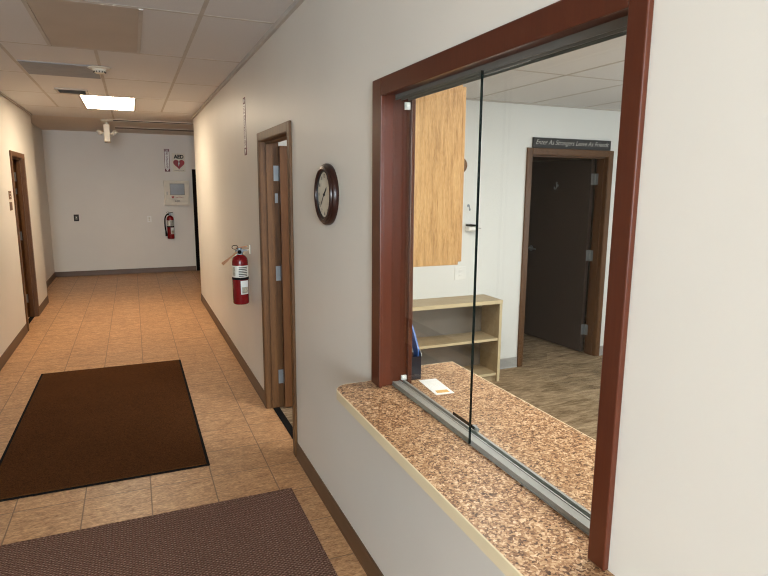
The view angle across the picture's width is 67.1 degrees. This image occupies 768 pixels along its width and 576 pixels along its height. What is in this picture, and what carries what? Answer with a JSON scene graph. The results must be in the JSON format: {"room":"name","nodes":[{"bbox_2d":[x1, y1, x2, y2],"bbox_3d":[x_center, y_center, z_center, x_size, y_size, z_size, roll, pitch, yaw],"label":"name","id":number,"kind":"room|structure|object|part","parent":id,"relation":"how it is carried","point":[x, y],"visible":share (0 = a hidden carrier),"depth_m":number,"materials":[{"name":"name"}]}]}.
{"room":"office building corridor","nodes":[
{"label":"office building corridor","id":0,"kind":"room"},
{"bbox_2d":[0,95,54,356],"bbox_3d":[-2.115,0.107,1.446,0.300,2.676,20.250,-4,11,-23],"label":"wall","id":1,"kind":"structure","parent":0,"point":[18,134],"depth_m":6.64,"materials":[{"name":"paint"}]},
{"bbox_2d":[8,190,12,210],"bbox_3d":[-4.107,-0.960,6.373,0.007,0.220,0.150,-4,11,-23],"label":"room sign","id":2,"kind":"object","parent":1,"relation":"attached to","point":[9,192],"visible":1,"depth_m":6.37,"materials":[{"name":"white plastic"}]},
{"bbox_2d":[9,150,39,330],"bbox_3d":[-4.793,-0.561,6.897,0.928,2.083,0.920,-4,11,-23],"label":"door","id":3,"kind":"structure","parent":1,"relation":"in","point":[17,160],"depth_m":7.36,"materials":[{"name":"brown wood"}]},
{"bbox_2d":[0,272,55,370],"bbox_3d":[-2.063,1.372,1.693,0.194,0.100,20.250,-4,11,-23],"label":"baseboard","id":4,"kind":"structure","parent":1,"relation":"attached to","point":[9,351],"depth_m":6.31,"materials":[{"name":"brown plastic"}]},
{"bbox_2d":[42,130,196,271],"bbox_3d":[-4.375,-1.644,11.406,4.500,2.676,0.120,-4,11,-23],"label":"wall","id":5,"kind":"structure","parent":0,"point":[113,187],"depth_m":11.02,"materials":[{"name":"paint"}]},
{"bbox_2d":[74,214,78,220],"bbox_3d":[-5.732,-1.306,10.799,0.085,0.125,0.018,-4,11,-23],"label":"light switch","id":6,"kind":"object","parent":5,"relation":"attached to","point":[76,217],"visible":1,"depth_m":10.80,"materials":[{"name":"black plastic"}]},
{"bbox_2d":[55,266,195,276],"bbox_3d":[-4.980,-0.323,11.303,2.525,0.100,0.014,-4,11,-23],"label":"baseboard","id":7,"kind":"structure","parent":5,"relation":"attached to","point":[183,268],"depth_m":11.27,"materials":[{"name":"brown plastic"}]},
{"bbox_2d":[164,149,169,171],"bbox_3d":[-4.215,-2.480,11.258,0.095,0.430,0.004,-4,11,-23],"label":"fire sign","id":8,"kind":"object","parent":5,"relation":"attached to","point":[166,151],"visible":1,"depth_m":11.26,"materials":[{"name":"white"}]},
{"bbox_2d":[164,212,174,238],"bbox_3d":[-4.224,-1.235,11.393,0.182,0.532,0.152,-4,11,-23],"label":"fire extinguisher","id":9,"kind":"object","parent":5,"relation":"attached to","point":[169,232],"visible":1,"depth_m":11.35,"materials":[{"name":"red metal"}]},
{"bbox_2d":[163,180,189,205],"bbox_3d":[-4.061,-1.862,11.367,0.472,0.480,0.128,-4,11,-23],"label":"cabinet","id":10,"kind":"object","parent":5,"relation":"attached to","point":[175,192],"visible":1,"depth_m":11.32,"materials":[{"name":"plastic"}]},
{"bbox_2d":[172,153,185,171],"bbox_3d":[-4.018,-2.455,11.349,0.234,0.350,0.006,-4,11,-23],"label":"sign","id":11,"kind":"object","parent":5,"relation":"attached to","point":[178,160],"visible":1,"depth_m":11.35,"materials":[{"name":"beige plastic"}]},
{"bbox_2d":[192,169,199,270],"bbox_3d":[-3.406,-1.382,11.832,0.894,2.027,0.038,-4,11,-23],"label":"door","id":12,"kind":"structure","parent":5,"relation":"in","point":[193,170],"depth_m":11.65,"materials":[{"name":"black wood"}]},
{"bbox_2d":[0,0,293,135],"bbox_3d":[-0.369,-1.385,1.997,4.500,0.101,20.350,-4,11,-23],"label":"ceiling","id":13,"kind":"structure","parent":0,"point":[163,33],"depth_m":4.64,"materials":[{"name":"tile"}]},
{"bbox_2d":[17,60,100,78],"bbox_3d":[-2.753,-1.862,4.952,0.570,0.008,0.600,-4,11,-23],"label":"ceiling panel","id":14,"kind":"object","parent":13,"relation":"attached to","point":[32,67],"visible":0.96,"depth_m":4.91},
{"bbox_2d":[54,88,88,94],"bbox_3d":[-3.266,-2.058,6.069,0.300,0.012,0.310,-4,11,-23],"label":"ceiling vent","id":15,"kind":"object","parent":13,"relation":"in","point":[58,90],"visible":1,"depth_m":6.04,"materials":[{"name":"grey metal"}]},
{"bbox_2d":[21,0,142,53],"bbox_3d":[-1.855,-1.631,3.660,0.598,0.008,1.206,-4,11,-23],"label":"recessed light","id":16,"kind":"object","parent":13,"relation":"in","point":[62,23],"visible":1,"depth_m":3.55,"materials":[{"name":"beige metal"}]},
{"bbox_2d":[87,66,110,73],"bbox_3d":[-2.373,-1.812,4.833,0.180,0.047,0.180,-4,11,-23],"label":"smoke detector","id":17,"kind":"object","parent":13,"relation":"attached to","point":[96,69],"visible":1,"depth_m":4.80,"materials":[{"name":"beige plastic"}]},
{"bbox_2d":[78,95,135,110],"bbox_3d":[-3.311,-2.221,6.988,0.588,0.008,1.226,-4,11,-23],"label":"recessed light","id":18,"kind":"object","parent":13,"relation":"in","point":[92,102],"visible":0.96,"depth_m":6.91,"materials":[{"name":"white plastic"}]},
{"bbox_2d":[96,119,117,142],"bbox_3d":[-4.178,-2.380,8.795,0.270,0.325,0.297,1,10,6],"label":"emergency light","id":19,"kind":"object","parent":13,"relation":"hanging from","point":[106,127],"visible":1,"depth_m":8.69,"materials":[{"name":"beige plastic"}]},
{"bbox_2d":[0,0,304,118],"bbox_3d":[-0.515,-1.074,0.580,2.110,0.031,17.800,-4,11,-23],"label":"trim","id":20,"kind":"structure","parent":13,"relation":"attached to","point":[295,4],"depth_m":4.32,"materials":[{"name":"white metal"}]},
{"bbox_2d":[113,119,192,124],"bbox_3d":[-3.189,-2.595,9.141,1.970,0.008,0.230,-4,11,-23],"label":"pipe","id":21,"kind":"object","parent":13,"relation":"attached to","point":[113,119],"visible":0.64,"depth_m":8.99,"materials":[{"name":"metal"}]},
{"bbox_2d":[115,127,193,131],"bbox_3d":[-3.684,-2.796,10.276,1.970,0.008,0.360,-4,11,-23],"label":"pipe","id":22,"kind":"object","parent":13,"relation":"attached to","point":[130,128],"visible":0.64,"depth_m":10.14,"materials":[{"name":"metal"}]},
{"bbox_2d":[0,271,602,575],"bbox_3d":[1.035,1.260,3.078,7.600,0.110,20.350,-4,11,-23],"label":"floor","id":23,"kind":"structure","parent":0,"point":[100,321],"depth_m":4.92,"materials":[{"name":"tile"}]},
{"bbox_2d":[0,359,209,501],"bbox_3d":[-2.102,0.938,4.438,1.203,0.010,2.395,-4,11,-23],"label":"floor mat","id":24,"kind":"object","parent":23,"relation":"on","point":[76,429],"visible":1,"depth_m":4.05,"materials":[{"name":"brown carpet"},{"name":"black rubber"}]},
{"bbox_2d":[0,488,337,575],"bbox_3d":[-0.892,1.396,1.866,1.829,0.008,2.433,-4,11,-23],"label":"floor mat","id":25,"kind":"object","parent":23,"relation":"on","point":[269,533],"visible":1,"depth_m":2.76,"materials":[{"name":"carpet"}]},
{"bbox_2d":[412,294,502,380],"bbox_3d":[0.519,0.477,5.071,1.000,0.742,0.303,-4,11,-23],"label":"bookshelf","id":26,"kind":"object","parent":23,"relation":"on","point":[442,326],"visible":0.5,"depth_m":5.19,"materials":[{"name":"beige laminate"}]},
{"bbox_3d":[0.463,0.445,5.199,0.948,0.660,0.008,-4,11,-23],"label":"panel","id":27,"kind":"part","parent":26,"relation":"part of","materials":[{"name":"beige wood"}]},
{"bbox_3d":[0.517,0.461,5.072,0.948,0.022,0.270,-4,11,-23],"label":"shelf","id":28,"kind":"part","parent":26,"relation":"part of","materials":[{"name":"beige laminate"}]},
{"bbox_3d":[0.521,0.127,5.011,1.000,0.032,0.300,-4,11,-23],"label":"panel","id":29,"kind":"part","parent":26,"relation":"part of","materials":[{"name":"beige laminate"}]},
{"bbox_3d":[0.515,0.776,5.127,0.948,0.022,0.270,-4,11,-23],"label":"shelf","id":30,"kind":"part","parent":26,"relation":"part of","materials":[{"name":"beige laminate"}]},
{"bbox_3d":[0.965,0.462,5.267,0.026,0.710,0.294,-4,11,-23],"label":"panel","id":31,"kind":"part","parent":26,"relation":"part of","materials":[{"name":"beige laminate"}]},
{"bbox_2d":[278,100,620,358],"bbox_3d":[1.364,-0.464,5.507,4.893,2.457,0.120,-4,11,-23],"label":"wall","id":32,"kind":"structure","parent":0,"point":[508,129],"depth_m":5.26,"materials":[{"name":"paint"}]},
{"bbox_2d":[454,266,465,279],"bbox_3d":[0.684,-0.132,5.198,0.112,0.118,0.008,-4,11,-23],"label":"wall outlet","id":33,"kind":"object","parent":32,"relation":"attached to","point":[460,272],"visible":1,"depth_m":5.20,"materials":[{"name":"white plastic"}]},
{"bbox_2d":[465,224,480,231],"bbox_3d":[0.809,-0.533,5.145,0.162,0.062,0.074,-4,11,-23],"label":"wall dispenser","id":34,"kind":"object","parent":32,"relation":"attached to","point":[469,227],"visible":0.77,"depth_m":5.11,"materials":[{"name":"white plastic"}]},
{"bbox_2d":[500,346,602,368],"bbox_3d":[1.255,0.717,5.595,4.609,0.100,0.014,-4,11,-23],"label":"baseboard","id":35,"kind":"structure","parent":32,"relation":"attached to","point":[511,362],"depth_m":5.58,"materials":[{"name":"grey plastic"}]},
{"bbox_2d":[517,148,613,366],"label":"door","id":36,"kind":"structure","parent":32,"relation":"in","point":[556,254],"depth_m":6.09,"materials":[{"name":"brown wood"}]},
{"bbox_2d":[532,137,610,150],"bbox_3d":[1.777,-1.353,5.453,0.920,0.092,0.017,-4,11,-23],"label":"board","id":37,"kind":"object","parent":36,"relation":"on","point":[537,142],"visible":1,"depth_m":5.43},
{"bbox_2d":[193,0,767,575],"bbox_3d":[1.470,0.169,1.239,1.900,2.676,17.030,-4,11,-23],"label":"wall","id":38,"kind":"structure","parent":0,"point":[691,489],"depth_m":1.13,"materials":[{"name":"paint"}]},
{"bbox_2d":[222,245,249,304],"bbox_3d":[-1.228,-0.112,4.816,0.236,0.494,0.136,-4,11,-23],"label":"fire extinguisher","id":39,"kind":"object","parent":38,"relation":"attached to","point":[240,276],"visible":1,"depth_m":4.78,"materials":[{"name":"red metal"}]},
{"bbox_2d":[242,287,247,293],"bbox_3d":[-1.151,0.018,4.808,0.007,0.052,0.056,9,13,42],"label":"label","id":40,"kind":"object","parent":39,"relation":"attached to","point":[244,289],"depth_m":4.80,"materials":[{"name":"white paper"}]},
{"bbox_2d":[243,97,246,154],"bbox_3d":[-1.126,-1.305,4.687,0.004,0.450,0.095,-4,11,-23],"label":"fire sign","id":41,"kind":"object","parent":38,"relation":"attached to","point":[244,109],"visible":1,"depth_m":4.68,"materials":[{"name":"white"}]},
{"bbox_3d":[-1.127,-1.309,4.686,0.001,0.342,0.076,-4,11,-23],"label":"panel","id":42,"kind":"part","parent":41,"relation":"part of","materials":[{"name":"white plastic"}]},
{"bbox_2d":[257,120,297,456],"bbox_3d":[-0.305,-0.048,4.141,0.958,2.083,0.950,-4,11,-23],"label":"door","id":43,"kind":"structure","parent":38,"relation":"in","point":[274,162],"depth_m":4.30,"materials":[{"name":"brown wood"}]},
{"bbox_3d":[-0.793,-0.662,4.274,0.022,0.070,0.003,-4,11,-23],"label":"plate","id":44,"kind":"part","parent":43,"relation":"part of","materials":[{"name":"metal"}]},
{"bbox_2d":[201,293,383,575],"bbox_3d":[1.451,1.437,1.464,1.914,0.100,17.044,-4,11,-23],"label":"baseboard","id":45,"kind":"structure","parent":38,"relation":"attached to","point":[363,556],"depth_m":3.17,"materials":[{"name":"brown plastic"}]},
{"bbox_2d":[314,163,338,224],"bbox_3d":[-0.282,-0.448,2.782,0.040,0.294,0.294,-4,11,-23],"label":"wall clock","id":46,"kind":"object","parent":38,"relation":"attached to","point":[326,188],"visible":1,"depth_m":2.74,"materials":[{"name":"brown wood"}]},
{"bbox_2d":[413,85,466,266],"bbox_3d":[0.018,-0.551,2.894,0.386,0.778,0.900,-4,11,-23],"label":"upper cabinet","id":47,"kind":"object","parent":38,"relation":"attached to","point":[440,163],"visible":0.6,"depth_m":2.51,"materials":[{"name":"brown wood"}]},
{"bbox_3d":[0.257,-0.527,2.755,0.020,0.757,0.444,-4,11,-23],"label":"door","id":48,"kind":"part","parent":47,"relation":"part of","materials":[{"name":"brown wood"}]},
{"bbox_3d":[0.357,-0.543,2.568,0.020,0.064,0.016,-4,11,-23],"label":"door pull","id":49,"kind":"part","parent":47,"relation":"part of","materials":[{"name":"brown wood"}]},
{"bbox_2d":[336,361,614,575],"bbox_3d":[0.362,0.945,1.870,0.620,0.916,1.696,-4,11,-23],"label":"countertop","id":50,"kind":"structure","parent":38,"relation":"attached to","point":[520,533],"depth_m":1.71,"materials":[{"name":"stone"}]},
{"bbox_2d":[411,324,421,379],"bbox_3d":[0.098,0.222,2.466,0.060,0.299,0.165,-4,11,-23],"label":"file holder","id":51,"kind":"object","parent":50,"relation":"on","point":[416,353],"visible":0.37,"depth_m":2.42,"materials":[{"name":"black plastic"}]},
{"bbox_2d":[419,378,453,394],"bbox_3d":[0.210,0.397,2.338,0.078,0.002,0.181,-3,10,-19],"label":"paper","id":52,"kind":"object","parent":50,"relation":"on","point":[434,385],"visible":1,"depth_m":2.33,"materials":[{"name":"white paper"}]},
{"bbox_2d":[371,0,653,570],"bbox_3d":[0.273,-0.097,1.727,0.144,1.184,1.298,-4,11,-23],"label":"window","id":53,"kind":"structure","parent":38,"relation":"in","point":[561,27],"depth_m":1.48,"materials":[{"name":"red paint"}]},
{"bbox_3d":[0.331,-0.101,1.752,0.018,1.184,1.298,-4,11,-23],"label":"casing","id":54,"kind":"part","parent":53,"relation":"part of","materials":[{"name":"red paint"}]},
{"bbox_3d":[0.152,-0.108,1.980,0.009,1.108,0.599,-4,11,-23],"label":"glass pane","id":55,"kind":"part","parent":53,"relation":"part of","materials":[{"name":"clear glass"}]},
{"bbox_2d":[463,35,625,109],"bbox_3d":[3.827,-0.724,-0.346,4.893,0.100,12.590,-4,11,-23],"label":"ceiling","id":56,"kind":"structure","parent":0,"point":[613,50],"depth_m":4.14,"materials":[{"name":"tile"}]},
{"bbox_2d":[466,60,623,111],"bbox_3d":[3.723,-0.651,-0.449,4.613,0.013,12.460,-4,11,-23],"label":"trim","id":57,"kind":"structure","parent":56,"relation":"attached to","point":[474,99],"depth_m":4.92,"materials":[{"name":"white metal"}]},
{"bbox_2d":[532,157,596,317],"bbox_3d":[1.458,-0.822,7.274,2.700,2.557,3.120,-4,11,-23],"label":"door frame","id":58,"kind":"structure","parent":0,"point":[535,159],"depth_m":7.68,"materials":[{"name":"brown wood"}]}
]}

